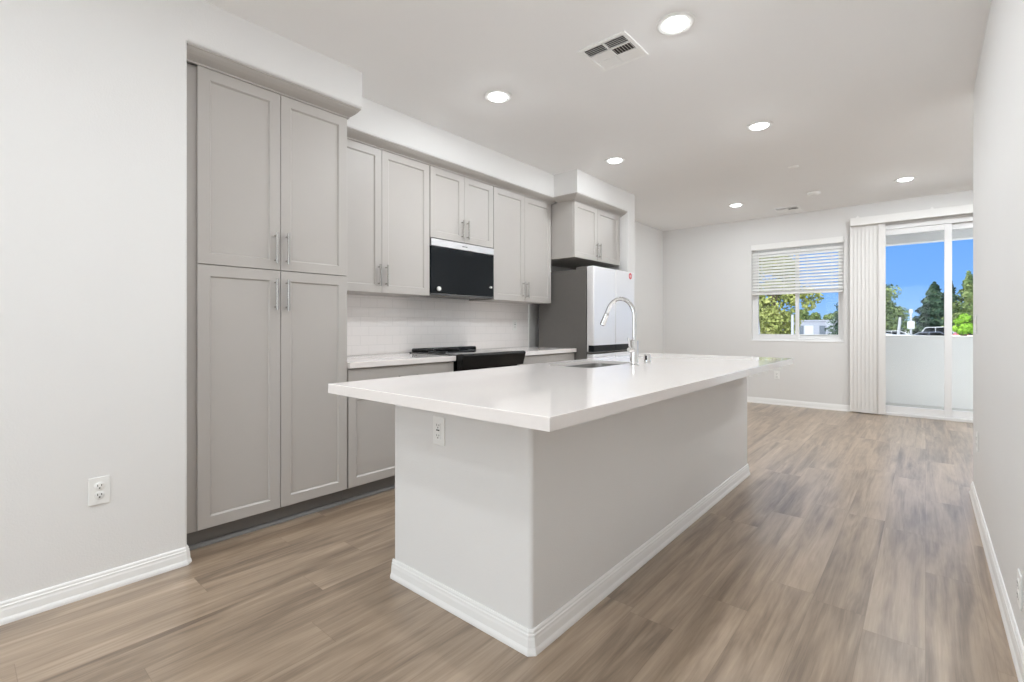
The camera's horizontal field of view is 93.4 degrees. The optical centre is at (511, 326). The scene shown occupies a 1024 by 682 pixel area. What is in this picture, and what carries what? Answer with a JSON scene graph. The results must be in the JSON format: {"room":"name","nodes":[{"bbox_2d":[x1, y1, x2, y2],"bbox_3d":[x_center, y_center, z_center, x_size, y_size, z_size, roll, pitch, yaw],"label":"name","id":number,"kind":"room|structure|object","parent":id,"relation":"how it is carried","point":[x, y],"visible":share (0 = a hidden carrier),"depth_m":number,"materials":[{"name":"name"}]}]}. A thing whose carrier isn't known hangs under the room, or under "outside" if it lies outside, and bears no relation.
{"room":"kitchen","nodes":[
{"label":"kitchen","id":0,"kind":"room"},
{"bbox_2d":[0,0,187,601],"bbox_3d":[-3.189,-0.230,1.117,0.904,2.743,3.946,0,0,41],"label":"wall","id":1,"kind":"structure","parent":0,"point":[93,93],"depth_m":2.05,"materials":[{"name":"paint"}]},
{"bbox_2d":[0,545,191,625],"bbox_3d":[-2.889,1.100,0.874,0.172,0.083,3.966,0,0,41],"label":"baseboard","id":2,"kind":"structure","parent":1,"relation":"attached to","point":[17,608],"depth_m":2.04,"materials":[{"name":"white wood"}]},
{"bbox_2d":[88,475,109,505],"bbox_3d":[-1.770,0.706,2.070,0.009,0.118,0.072,0,0,41],"label":"wall outlet","id":3,"kind":"object","parent":1,"relation":"attached to","point":[98,487],"visible":1,"depth_m":2.07,"materials":[{"name":"white plastic"}]},
{"bbox_2d":[94,491,104,498],"bbox_3d":[-1.769,0.725,2.069,0.004,0.034,0.034,0,0,41],"label":"receptacle","id":4,"kind":"object","parent":3,"relation":"attached to","point":[97,494],"depth_m":2.07,"materials":[{"name":"white plastic"}]},
{"bbox_2d":[94,482,104,489],"bbox_3d":[-1.769,0.686,2.069,0.004,0.034,0.034,0,0,41],"label":"receptacle","id":5,"kind":"object","parent":3,"relation":"attached to","point":[97,485],"depth_m":2.07,"materials":[{"name":"white plastic"}]},
{"bbox_2d":[187,0,627,211],"bbox_3d":[-0.362,-1.481,4.276,0.724,0.241,4.529,0,0,41],"label":"wall","id":6,"kind":"structure","parent":0,"point":[212,28],"depth_m":3.03,"materials":[{"name":"paint"}]},
{"bbox_2d":[551,192,626,269],"bbox_3d":[0.753,-1.048,5.574,0.707,0.643,1.104,0,0,41],"label":"upper cabinet","id":7,"kind":"object","parent":6,"relation":"attached to","point":[585,230],"visible":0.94,"depth_m":5.26,"materials":[{"name":"grey paint"}]},
{"bbox_2d":[352,266,574,355],"bbox_3d":[-0.697,-0.230,4.580,0.180,2.743,4.554,0,0,41],"label":"wall","id":8,"kind":"structure","parent":0,"point":[533,308],"depth_m":5.56,"materials":[{"name":"paint"}]},
{"bbox_2d":[346,126,436,297],"bbox_3d":[-1.058,-0.805,3.683,0.419,1.115,0.910,0,0,41],"label":"upper cabinet","id":9,"kind":"object","parent":8,"relation":"attached to","point":[388,181],"visible":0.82,"depth_m":3.63,"materials":[{"name":"grey paint"}]},
{"bbox_2d":[347,294,527,355],"bbox_3d":[-0.668,-0.014,4.468,0.009,0.488,2.610,0,0,41],"label":"wall tile","id":10,"kind":"structure","parent":8,"relation":"attached to","point":[375,324],"depth_m":4.35,"materials":[{"name":"white tile"}]},
{"bbox_2d":[512,320,516,329],"bbox_3d":[0.030,-0.013,5.269,0.009,0.118,0.072,0,0,41],"label":"wall outlet","id":11,"kind":"object","parent":10,"relation":"attached to","point":[514,322],"visible":1,"depth_m":5.26,"materials":[{"name":"white plastic"}]},
{"bbox_2d":[429,157,500,247],"bbox_3d":[-0.513,-1.046,4.319,0.419,0.632,0.765,0,0,41],"label":"upper cabinet","id":12,"kind":"object","parent":8,"relation":"attached to","point":[460,197],"visible":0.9,"depth_m":4.20,"materials":[{"name":"grey paint"}]},
{"bbox_2d":[422,238,493,299],"bbox_3d":[-0.533,-0.494,4.336,0.367,0.468,0.758,0,0,41],"label":"microwave","id":13,"kind":"object","parent":12,"relation":"attached to","point":[457,270],"visible":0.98,"depth_m":4.21,"materials":[{"name":"black glass"}]},
{"bbox_2d":[469,180,555,303],"bbox_3d":[0.036,-0.805,4.959,0.419,1.115,0.923,0,0,41],"label":"upper cabinet","id":14,"kind":"object","parent":8,"relation":"attached to","point":[521,215],"visible":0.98,"depth_m":4.84,"materials":[{"name":"grey paint"}]},
{"bbox_2d":[528,304,528,346],"bbox_3d":[0.186,-0.014,5.462,0.012,0.488,0.012,0,0,41],"label":"trim","id":15,"kind":"structure","parent":8,"relation":"attached to","point":[528,304],"depth_m":5.45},
{"bbox_2d":[0,402,1017,681],"bbox_3d":[0.852,1.202,2.299,5.700,0.120,11.400,0,0,41],"label":"floor","id":16,"kind":"structure","parent":0,"point":[850,548],"depth_m":2.02,"materials":[{"name":"brown wood"}]},
{"bbox_2d":[187,43,360,550],"bbox_3d":[-1.528,-0.115,2.917,0.703,2.513,0.944,0,0,41],"label":"pantry cabinet","id":17,"kind":"object","parent":16,"relation":"on","point":[267,153],"visible":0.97,"depth_m":2.67,"materials":[{"name":"grey paint"}]},
{"bbox_2d":[342,361,452,503],"bbox_3d":[-0.969,0.707,3.605,0.656,0.870,0.908,0,0,41],"label":"base cabinet","id":18,"kind":"object","parent":16,"relation":"on","point":[370,424],"visible":0.21,"depth_m":3.23,"materials":[{"name":"grey paint"}]},
{"bbox_2d":[347,353,455,368],"bbox_3d":[-0.974,0.250,3.611,0.643,0.039,0.911,0,0,41],"label":"countertop","id":19,"kind":"structure","parent":18,"relation":"on","point":[377,360],"depth_m":3.44,"materials":[{"name":"white stone"}]},
{"bbox_2d":[409,346,525,371],"bbox_3d":[-0.387,0.666,4.213,0.689,0.951,0.763,0,0,41],"label":"stove","id":20,"kind":"object","parent":16,"relation":"on","point":[467,357],"visible":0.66,"depth_m":4.04,"materials":[{"name":"black metal"}]},
{"bbox_2d":[409,349,511,356],"bbox_3d":[-0.399,0.228,4.224,0.615,0.016,0.763,0,0,41],"label":"cooktop","id":21,"kind":"object","parent":20,"relation":"in","point":[451,352],"depth_m":4.19,"materials":[{"name":"black glass"}]},
{"bbox_2d":[518,352,573,364],"bbox_3d":[0.133,0.707,4.890,0.656,0.870,0.930,0,0,41],"label":"base cabinet","id":22,"kind":"object","parent":16,"relation":"on","point":[544,358],"visible":0.12,"depth_m":4.69,"materials":[{"name":"grey paint"}]},
{"bbox_2d":[489,347,576,355],"bbox_3d":[0.127,0.250,4.895,0.643,0.039,0.937,0,0,41],"label":"countertop","id":23,"kind":"structure","parent":22,"relation":"on","point":[529,350],"depth_m":4.77,"materials":[{"name":"white stone"}]},
{"bbox_2d":[390,377,749,656],"bbox_3d":[0.647,0.699,2.955,0.820,0.886,2.731,0,0,41],"label":"kitchen island","id":24,"kind":"object","parent":16,"relation":"on","point":[517,533],"visible":0.72,"depth_m":1.98,"materials":[{"name":"paint"}]},
{"bbox_2d":[433,416,444,445],"bbox_3d":[-0.303,0.432,1.991,0.072,0.118,0.009,0,0,41],"label":"wall outlet","id":25,"kind":"object","parent":24,"relation":"attached to","point":[438,422],"visible":1,"depth_m":1.99,"materials":[{"name":"white plastic"}]},
{"bbox_2d":[435,422,440,439],"bbox_3d":[-0.305,0.432,1.990,0.033,0.067,0.003,0,0,41],"label":"receptacle","id":26,"kind":"object","parent":25,"relation":"attached to","point":[437,424],"depth_m":1.99,"materials":[{"name":"white plastic"}]},
{"bbox_2d":[328,353,792,431],"bbox_3d":[0.656,0.255,2.762,1.122,0.038,3.026,0,0,41],"label":"island countertop","id":27,"kind":"structure","parent":24,"relation":"on","point":[550,396],"depth_m":1.89,"materials":[{"name":"white stone"}]},
{"bbox_2d":[566,363,619,367],"bbox_3d":[0.512,0.360,3.032,0.360,0.208,0.620,0,0,41],"label":"sink","id":28,"kind":"object","parent":27,"relation":"in","point":[591,365],"visible":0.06,"depth_m":3.30,"materials":[{"name":"metal"}]},
{"bbox_2d":[600,297,638,365],"bbox_3d":[0.646,0.028,2.948,0.250,0.416,0.096,0,0,41],"label":"faucet","id":29,"kind":"object","parent":27,"relation":"on","point":[633,344],"visible":1,"depth_m":2.89,"materials":[{"name":"silver metal"}]},
{"bbox_2d":[644,354,650,362],"bbox_3d":[0.866,0.207,3.084,0.048,0.057,0.048,0,0,41],"label":"air gap","id":30,"kind":"object","parent":27,"relation":"on","point":[647,357],"visible":0.98,"depth_m":3.07,"materials":[{"name":"silver metal"}]},
{"bbox_2d":[539,266,633,359],"bbox_3d":[0.862,0.259,5.498,0.712,1.765,0.910,0,0,41],"label":"refrigerator","id":31,"kind":"object","parent":16,"relation":"on","point":[580,297],"visible":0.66,"depth_m":5.15,"materials":[{"name":"metal"}]},
{"bbox_2d":[203,0,990,230],"bbox_3d":[0.852,-1.726,2.299,5.700,0.250,11.400,0,0,41],"label":"ceiling","id":32,"kind":"structure","parent":0,"point":[862,96],"depth_m":3.20,"materials":[{"name":"paint"}]},
{"bbox_2d":[484,89,511,102],"bbox_3d":[-0.099,-1.592,3.360,0.196,0.019,0.196,0,0,41],"label":"recessed light","id":33,"kind":"object","parent":32,"relation":"in","point":[497,95],"visible":1,"depth_m":3.34,"materials":[{"name":"white plastic"}]},
{"bbox_2d":[578,30,648,71],"bbox_3d":[0.592,-1.597,2.818,0.300,0.009,0.300,0,0,41],"label":"ceiling vent","id":34,"kind":"object","parent":32,"relation":"in","point":[619,49],"visible":1,"depth_m":2.81,"materials":[{"name":"white plastic"}]},
{"bbox_2d":[605,157,624,163],"bbox_3d":[0.993,-1.592,4.654,0.196,0.019,0.196,0,0,41],"label":"recessed light","id":35,"kind":"object","parent":32,"relation":"in","point":[612,160],"visible":1,"depth_m":4.62,"materials":[{"name":"white plastic"}]},
{"bbox_2d":[656,11,694,34],"bbox_3d":[0.864,-1.592,2.552,0.196,0.019,0.196,0,0,41],"label":"recessed light","id":36,"kind":"object","parent":32,"relation":"in","point":[675,23],"visible":1,"depth_m":2.53,"materials":[{"name":"white plastic"}]},
{"bbox_2d":[728,203,743,206],"bbox_3d":[2.957,-1.592,6.369,0.196,0.019,0.196,0,0,41],"label":"recessed light","id":37,"kind":"object","parent":32,"relation":"in","point":[734,204],"visible":1,"depth_m":6.33,"materials":[{"name":"white plastic"}]},
{"bbox_2d":[746,121,772,130],"bbox_3d":[1.976,-1.592,3.854,0.196,0.019,0.196,0,0,41],"label":"recessed light","id":38,"kind":"object","parent":32,"relation":"in","point":[759,125],"visible":1,"depth_m":3.83,"materials":[{"name":"white plastic"}]},
{"bbox_2d":[773,205,801,212],"bbox_3d":[3.770,-1.597,6.594,0.300,0.009,0.300,0,0,41],"label":"ceiling vent","id":39,"kind":"object","parent":32,"relation":"in","point":[790,208],"visible":1,"depth_m":6.59,"materials":[{"name":"white plastic"}]},
{"bbox_2d":[807,191,820,195],"bbox_3d":[3.614,-1.584,5.780,0.140,0.034,0.140,0,0,41],"label":"smoke detector","id":40,"kind":"object","parent":32,"relation":"attached to","point":[812,193],"visible":1,"depth_m":5.74,"materials":[{"name":"white plastic"}]},
{"bbox_2d":[894,176,916,181],"bbox_3d":[4.280,-1.592,5.248,0.196,0.019,0.196,0,0,41],"label":"recessed light","id":41,"kind":"object","parent":32,"relation":"in","point":[909,178],"visible":1,"depth_m":5.21,"materials":[{"name":"white plastic"}]},
{"bbox_2d":[604,192,634,306],"bbox_3d":[1.103,-0.230,6.123,0.904,2.743,0.182,0,0,41],"label":"wall","id":42,"kind":"structure","parent":0,"point":[627,221],"depth_m":5.81,"materials":[{"name":"paint"}]},
{"bbox_2d":[635,221,662,353],"bbox_3d":[1.734,-0.230,7.370,0.240,2.743,2.533,0,0,41],"label":"wall","id":43,"kind":"structure","parent":0,"point":[648,240],"depth_m":7.71,"materials":[{"name":"paint"}]},
{"bbox_2d":[663,190,972,411],"bbox_3d":[4.555,-0.230,6.511,5.160,2.743,0.150,0,0,41],"label":"wall","id":44,"kind":"structure","parent":0,"point":[708,297],"depth_m":7.27,"materials":[{"name":"paint"}]},
{"bbox_2d":[774,371,779,378],"bbox_3d":[3.850,0.710,7.011,0.072,0.118,0.009,0,0,41],"label":"wall outlet","id":45,"kind":"object","parent":44,"relation":"attached to","point":[776,373],"visible":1,"depth_m":7.01,"materials":[{"name":"white plastic"}]},
{"bbox_2d":[751,242,843,342],"bbox_3d":[4.073,-0.491,6.917,1.146,1.425,0.151,0,0,41],"label":"window","id":46,"kind":"structure","parent":44,"relation":"in","point":[756,337],"depth_m":6.90,"materials":[{"name":"plastic"}]},
{"bbox_2d":[751,236,843,295],"bbox_3d":[4.039,-0.836,6.878,1.144,0.747,0.084,0,0,41],"label":"window blind","id":47,"kind":"object","parent":46,"relation":"attached to","point":[791,289],"visible":1,"depth_m":6.85,"materials":[{"name":"white plastic"}]},
{"bbox_2d":[747,396,850,411],"bbox_3d":[2.766,1.100,6.384,2.610,0.083,2.373,0,0,41],"label":"baseboard","id":48,"kind":"structure","parent":44,"relation":"attached to","point":[826,406],"depth_m":6.81,"materials":[{"name":"white wood"}]},
{"bbox_2d":[850,204,972,413],"bbox_3d":[5.231,-0.156,5.764,1.961,2.572,0.104,0,0,41],"label":"vertical blind","id":49,"kind":"object","parent":44,"relation":"attached to","point":[867,234],"visible":1,"depth_m":6.26,"materials":[{"name":"plastic"}]},
{"bbox_2d":[861,216,972,422],"bbox_3d":[5.307,-0.078,5.860,1.830,2.440,0.120,0,0,41],"label":"door","id":50,"kind":"structure","parent":44,"relation":"in","point":[947,225],"depth_m":5.85,"materials":[{"name":"plastic"}]},
{"bbox_2d":[759,334,972,408],"bbox_3d":[6.080,1.242,7.245,7.000,2.200,0.175,0,0,41],"label":"wall","id":51,"kind":"structure","parent":0,"point":[914,364],"depth_m":7.12,"materials":[{"name":"paint"}]},
{"bbox_2d":[759,228,972,255],"bbox_3d":[6.081,-1.312,7.247,7.000,0.123,0.200,0,0,41],"label":"balcony","id":52,"kind":"object","parent":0,"point":[964,234],"visible":0.44,"depth_m":7.19,"materials":[{"name":"paint"}]},
{"bbox_2d":[886,228,971,236],"bbox_3d":[5.633,-1.491,6.724,7.000,0.235,1.577,0,0,41],"label":"ceiling","id":53,"kind":"structure","parent":0,"point":[969,228],"depth_m":7.15,"materials":[{"name":"paint"}]},
{"bbox_2d":[886,402,972,411],"bbox_3d":[5.060,1.257,7.209,5.500,0.170,1.567,0,0,41],"label":"floor","id":54,"kind":"structure","parent":0,"point":[887,403],"depth_m":7.04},
{"bbox_2d":[973,0,1023,645],"bbox_3d":[1.186,-0.230,-0.127,1.474,2.743,7.750,0,0,41],"label":"wall","id":55,"kind":"structure","parent":0,"point":[998,91],"depth_m":2.09,"materials":[{"name":"paint"}]},
{"bbox_2d":[974,315,976,333],"bbox_3d":[2.955,-0.010,3.078,0.012,0.118,0.072,0,0,41],"label":"light switch","id":56,"kind":"object","parent":55,"relation":"attached to","point":[975,319],"visible":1,"depth_m":3.06,"materials":[{"name":"white plastic"}]},
{"bbox_2d":[976,431,978,451],"bbox_3d":[2.872,0.712,2.978,0.009,0.118,0.072,0,0,41],"label":"wall outlet","id":57,"kind":"object","parent":55,"relation":"attached to","point":[977,433],"visible":1,"depth_m":2.95,"materials":[{"name":"white plastic"}]},
{"bbox_2d":[969,481,1023,681],"bbox_3d":[1.139,1.100,-0.074,1.374,0.083,7.770,0,0,41],"label":"baseboard","id":58,"kind":"structure","parent":55,"relation":"attached to","point":[1015,643],"depth_m":1.96,"materials":[{"name":"white wood"}]},
{"bbox_2d":[1017,569,1021,610],"bbox_3d":[1.727,0.897,1.643,0.009,0.118,0.072,0,0,41],"label":"wall outlet","id":59,"kind":"object","parent":55,"relation":"attached to","point":[1019,576],"visible":1,"depth_m":1.63,"materials":[{"name":"white plastic"}]},
{"label":"outside","id":60,"kind":"structure","parent":0,"visible":0},
{"bbox_3d":[62.917,2.042,104.122,280.000,0.300,400.000,0,0,41],"label":"ground","id":61,"kind":"structure","parent":60,"visible":0},
{"bbox_2d":[759,255,823,333],"bbox_3d":[22.044,-2.072,40.347,4.743,8.833,5.663,0,0,-17],"label":"tree","id":62,"kind":"object","parent":61,"relation":"on","point":[771,321],"visible":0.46,"depth_m":39.35,"materials":[{"name":"green plant"}]},
{"bbox_2d":[791,315,793,333],"bbox_3d":[20.953,0.517,36.041,0.400,2.750,0.400,0,0,41],"label":"utility pole","id":63,"kind":"object","parent":61,"relation":"on","point":[792,316],"visible":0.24,"depth_m":35.96,"materials":[{"name":"white"}]},
{"bbox_2d":[765,320,837,334],"bbox_3d":[48.110,0.452,79.935,12.700,2.880,6.300,0,0,41],"label":"building","id":64,"kind":"structure","parent":61,"relation":"on","point":[810,327],"depth_m":76.15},
{"bbox_2d":[799,326,802,333],"bbox_3d":[46.410,0.892,77.415,0.600,1.960,0.080,0,0,41],"label":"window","id":65,"kind":"structure","parent":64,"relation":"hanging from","point":[801,327],"depth_m":77.35,"materials":[{"name":"grey glass"}]},
{"bbox_2d":[804,326,813,334],"bbox_3d":[47.227,0.892,76.715,1.250,1.960,0.080,0,0,41],"label":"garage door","id":66,"kind":"structure","parent":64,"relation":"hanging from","point":[809,330],"depth_m":76.64,"materials":[{"name":"white"}]},
{"bbox_2d":[819,326,825,334],"bbox_3d":[48.612,0.892,75.527,0.800,1.960,0.080,0,0,41],"label":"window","id":67,"kind":"structure","parent":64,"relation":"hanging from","point":[821,328],"depth_m":75.49,"materials":[{"name":"grey glass"}]},
{"bbox_2d":[799,309,809,319],"bbox_3d":[58.241,-0.843,97.147,3.615,5.488,4.683,0,0,41],"label":"tree","id":68,"kind":"object","parent":61,"relation":"on","point":[805,313],"visible":0.28,"depth_m":96.72,"materials":[{"name":"green plant"}]},
{"bbox_2d":[809,312,821,319],"bbox_3d":[65.204,-0.624,104.344,3.659,5.049,4.739,0,0,41],"label":"tree","id":69,"kind":"object","parent":61,"relation":"on","point":[814,316],"visible":0.38,"depth_m":103.91,"materials":[{"name":"green plant"}]},
{"bbox_2d":[822,314,835,319],"bbox_3d":[62.230,-0.296,94.191,3.182,4.391,4.121,0,0,-22],"label":"tree","id":70,"kind":"object","parent":61,"relation":"on","point":[827,316],"visible":0.25,"depth_m":94.52,"materials":[{"name":"green plant"}]},
{"bbox_2d":[824,303,837,334],"bbox_3d":[46.316,-1.655,67.047,4.655,7.109,4.778,0,0,41],"label":"pine tree","id":71,"kind":"object","parent":61,"relation":"on","point":[832,321],"visible":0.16,"depth_m":67.11,"materials":[{"name":"green plant"}]},
{"bbox_2d":[886,330,909,334],"bbox_3d":[41.071,1.162,52.381,4.340,1.420,1.760,0,0,35],"label":"parked car","id":72,"kind":"object","parent":61,"relation":"on","point":[894,332],"visible":0.02,"depth_m":51.55,"materials":[{"name":"white paint"}]},
{"bbox_2d":[897,317,901,334],"bbox_3d":[38.727,0.492,48.464,0.516,2.819,0.516,0,0,-4],"label":"utility pole","id":73,"kind":"object","parent":61,"relation":"on","point":[899,319],"visible":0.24,"depth_m":48.29,"materials":[{"name":"white"}]},
{"bbox_2d":[886,284,916,332],"bbox_3d":[42.943,-1.488,56.205,5.525,6.781,5.319,0,0,11],"label":"leafy tree","id":74,"kind":"object","parent":61,"relation":"on","point":[893,313],"visible":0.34,"depth_m":54.38,"materials":[{"name":"green plant"}]},
{"bbox_2d":[907,309,914,334],"bbox_3d":[38.246,0.117,46.242,0.560,3.550,0.240,0,0,41],"label":"signpost","id":75,"kind":"object","parent":61,"relation":"on","point":[910,324],"visible":0.88,"depth_m":46.17},
{"bbox_2d":[912,331,943,335],"bbox_3d":[35.903,1.162,41.665,4.340,1.420,1.760,0,0,38],"label":"parked car","id":76,"kind":"object","parent":61,"relation":"on","point":[937,333],"visible":0.08,"depth_m":41.05,"materials":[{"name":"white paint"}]},
{"bbox_2d":[904,281,953,334],"bbox_3d":[49.825,-1.491,56.319,7.834,7.502,5.887,0,0,41],"label":"pine tree","id":77,"kind":"object","parent":61,"relation":"on","point":[931,313],"visible":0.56,"depth_m":55.92,"materials":[{"name":"green plant"}]},
{"bbox_2d":[922,327,954,333],"bbox_3d":[38.212,0.952,43.637,4.340,1.840,1.760,0,0,41],"label":"parked car","id":78,"kind":"object","parent":61,"relation":"on","point":[926,329],"visible":0.02,"depth_m":43.08,"materials":[{"name":"white paint"}]},
{"bbox_2d":[943,281,966,322],"bbox_3d":[54.208,-1.959,59.890,5.110,7.957,4.314,0,0,41],"label":"pine tree","id":79,"kind":"object","parent":61,"relation":"on","point":[954,297],"visible":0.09,"depth_m":59.52,"materials":[{"name":"green plant"}]},
{"bbox_2d":[941,271,972,330],"bbox_3d":[43.026,-1.675,45.537,5.066,7.243,3.384,0,0,6],"label":"pine tree","id":80,"kind":"object","parent":61,"relation":"on","point":[966,293],"visible":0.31,"depth_m":45.33,"materials":[{"name":"green plant"}]},
{"bbox_2d":[952,313,972,335],"bbox_3d":[30.865,0.508,32.957,1.388,2.777,1.368,0,0,41],"label":"bush","id":81,"kind":"object","parent":61,"relation":"on","point":[964,329],"visible":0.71,"depth_m":32.76,"materials":[{"name":"green plant"}]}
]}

